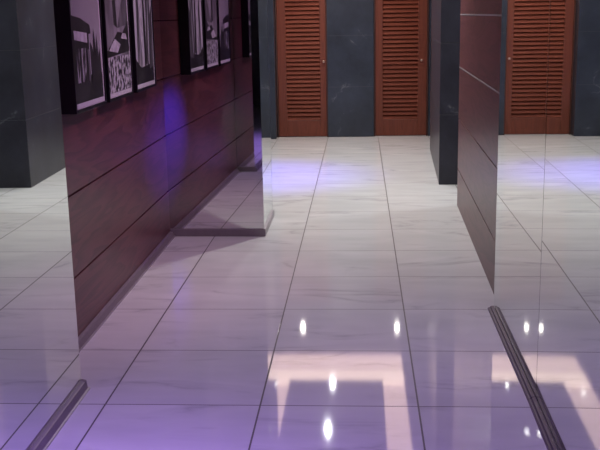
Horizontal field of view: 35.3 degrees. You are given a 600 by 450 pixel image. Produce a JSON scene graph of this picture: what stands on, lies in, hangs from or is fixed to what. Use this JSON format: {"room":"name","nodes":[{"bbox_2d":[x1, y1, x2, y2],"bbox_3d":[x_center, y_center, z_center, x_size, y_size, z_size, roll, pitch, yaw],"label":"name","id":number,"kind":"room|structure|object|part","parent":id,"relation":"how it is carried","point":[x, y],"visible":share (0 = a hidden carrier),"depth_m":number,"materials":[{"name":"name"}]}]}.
{"room":"lobby","nodes":[
{"label":"lobby","id":0,"kind":"room"},
{"bbox_2d":[62,0,169,335],"bbox_3d":[-1.260,-0.212,1.459,0.120,2.730,9.580,0,13,4],"label":"wall","id":1,"kind":"structure","parent":0,"point":[115,154],"depth_m":4.94,"materials":[{"name":"brown wood"}]},
{"bbox_2d":[0,0,89,449],"bbox_3d":[-1.044,-0.409,2.323,0.201,2.730,2.418,0,13,4],"label":"wall mirror","id":2,"kind":"object","parent":1,"relation":"attached to","point":[42,385],"visible":1,"depth_m":3.23,"materials":[{"name":"mirror"}]},
{"bbox_3d":[-1.022,0.902,2.616,0.196,0.042,2.418,0,13,4],"label":"skirting","id":3,"kind":"part","parent":2,"relation":"part of","materials":[{"name":"metal"}]},
{"bbox_2d":[53,0,106,114],"bbox_3d":[-0.991,-0.994,4.204,0.072,0.950,0.500,0,13,4],"label":"framed picture","id":4,"kind":"object","parent":1,"relation":"attached to","point":[78,23],"visible":0.94,"depth_m":4.12,"materials":[{"name":"black paint"}]},
{"bbox_2d":[70,0,103,103],"bbox_3d":[-0.960,-0.993,4.196,0.003,0.870,0.445,0,13,4],"label":"print","id":5,"kind":"object","parent":4,"relation":"attached to","point":[86,49],"depth_m":4.22},
{"bbox_2d":[101,0,133,102],"bbox_3d":[-0.957,-1.116,4.744,0.072,0.950,0.500,0,13,4],"label":"framed picture","id":6,"kind":"object","parent":1,"relation":"attached to","point":[115,13],"visible":0.74,"depth_m":4.76,"materials":[{"name":"black lacquer"},{"name":"printed paper"}]},
{"bbox_2d":[78,231,174,352],"bbox_3d":[-0.944,0.347,5.108,0.037,0.036,2.640,0,13,4],"label":"baseboard","id":7,"kind":"structure","parent":1,"relation":"attached to","point":[103,315],"depth_m":4.99,"materials":[{"name":"metal"}]},
{"bbox_2d":[129,0,156,92],"bbox_3d":[-0.920,-1.244,5.314,0.072,0.950,0.500,0,13,4],"label":"framed picture","id":8,"kind":"object","parent":1,"relation":"attached to","point":[140,11],"visible":0.73,"depth_m":5.31,"materials":[{"name":"black paint"}]},
{"bbox_2d":[133,0,153,84],"bbox_3d":[-0.890,-1.243,5.306,0.002,0.870,0.445,0,13,4],"label":"print","id":9,"kind":"object","parent":8,"relation":"attached to","point":[143,29],"depth_m":5.34},
{"bbox_2d":[159,0,273,235],"bbox_3d":[-0.561,-1.327,6.391,0.652,2.730,0.678,0,13,4],"label":"pilaster","id":10,"kind":"object","parent":1,"relation":"attached to","point":[215,53],"visible":0.94,"depth_m":6.22,"materials":[{"name":"mirror"}]},
{"bbox_3d":[-0.556,0.051,6.366,0.652,0.050,0.014,0,13,5],"label":"skirting","id":11,"kind":"part","parent":10,"relation":"part of","materials":[{"name":"metal"}]},
{"bbox_2d":[258,0,272,227],"bbox_3d":[-0.252,-1.353,6.374,0.008,2.685,0.640,0,13,4],"label":"mirror","id":12,"kind":"object","parent":10,"relation":"on","point":[265,201],"depth_m":6.39,"materials":[{"name":"clear glass"}]},
{"bbox_3d":[-0.221,-0.020,6.669,0.022,0.045,0.655,0,13,4],"label":"skirting","id":13,"kind":"part","parent":10,"relation":"part of","materials":[{"name":"metal"}]},
{"bbox_2d":[46,134,558,449],"bbox_3d":[0.281,0.569,4.320,8.000,0.100,15.200,0,13,4],"label":"floor","id":14,"kind":"structure","parent":0,"point":[360,319],"depth_m":4.39,"materials":[{"name":"tile"}]},
{"bbox_2d":[267,0,431,138],"bbox_3d":[0.704,-2.409,11.121,8.000,2.730,0.400,0,13,4],"label":"wall","id":15,"kind":"structure","parent":0,"point":[350,23],"depth_m":11.18,"materials":[{"name":"stone"}]},
{"bbox_2d":[275,0,327,136],"bbox_3d":[0.023,-2.117,11.276,0.606,2.120,0.229,0,13,4],"label":"door","id":16,"kind":"structure","parent":15,"relation":"in","point":[301,25],"depth_m":11.28,"materials":[{"name":"brown wood"}]},
{"bbox_2d":[374,0,428,135],"bbox_3d":[1.198,-2.123,11.200,0.638,2.120,0.229,0,13,4],"label":"door","id":17,"kind":"structure","parent":15,"relation":"in","point":[401,27],"depth_m":11.20,"materials":[{"name":"brown wood"}]},
{"bbox_2d":[430,0,460,184],"bbox_3d":[1.673,-1.913,8.819,0.800,2.730,2.150,0,13,6],"label":"stone pillar","id":18,"kind":"structure","parent":0,"point":[445,14],"depth_m":8.00,"materials":[{"name":"stone"}]},
{"bbox_2d":[457,0,501,293],"bbox_3d":[1.135,-1.198,5.666,0.122,2.730,2.623,0,13,5],"label":"wall","id":19,"kind":"structure","parent":0,"point":[480,20],"depth_m":5.62,"materials":[{"name":"brown wood"}]},
{"bbox_2d":[488,0,550,400],"bbox_3d":[0.976,-0.788,3.843,0.200,2.730,1.150,0,13,4],"label":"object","id":20,"kind":"object","parent":19,"relation":"attached to","point":[525,24],"visible":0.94,"depth_m":3.87,"materials":[{"name":"mirror"}]},
{"bbox_3d":[0.918,0.536,4.144,0.028,0.018,1.150,0,13,4],"label":"skirting","id":21,"kind":"part","parent":20,"relation":"part of","materials":[{"name":"metal"}]},
{"bbox_3d":[-0.214,0.851,-3.389,8.000,2.730,0.200,0,13,4],"label":"wall","id":22,"kind":"structure","parent":0,"visible":0},
{"bbox_2d":[528,0,599,449],"bbox_3d":[0.694,0.082,-0.027,0.202,2.730,6.800,0,13,4],"label":"wall mirror","id":23,"kind":"object","parent":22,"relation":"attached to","point":[568,358],"visible":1,"depth_m":2.95,"materials":[{"name":"mirror"}]},
{"bbox_3d":[0.636,1.405,0.275,0.028,0.018,6.800,0,13,4],"label":"skirting","id":24,"kind":"part","parent":23,"relation":"part of","materials":[{"name":"metal"}]}
]}

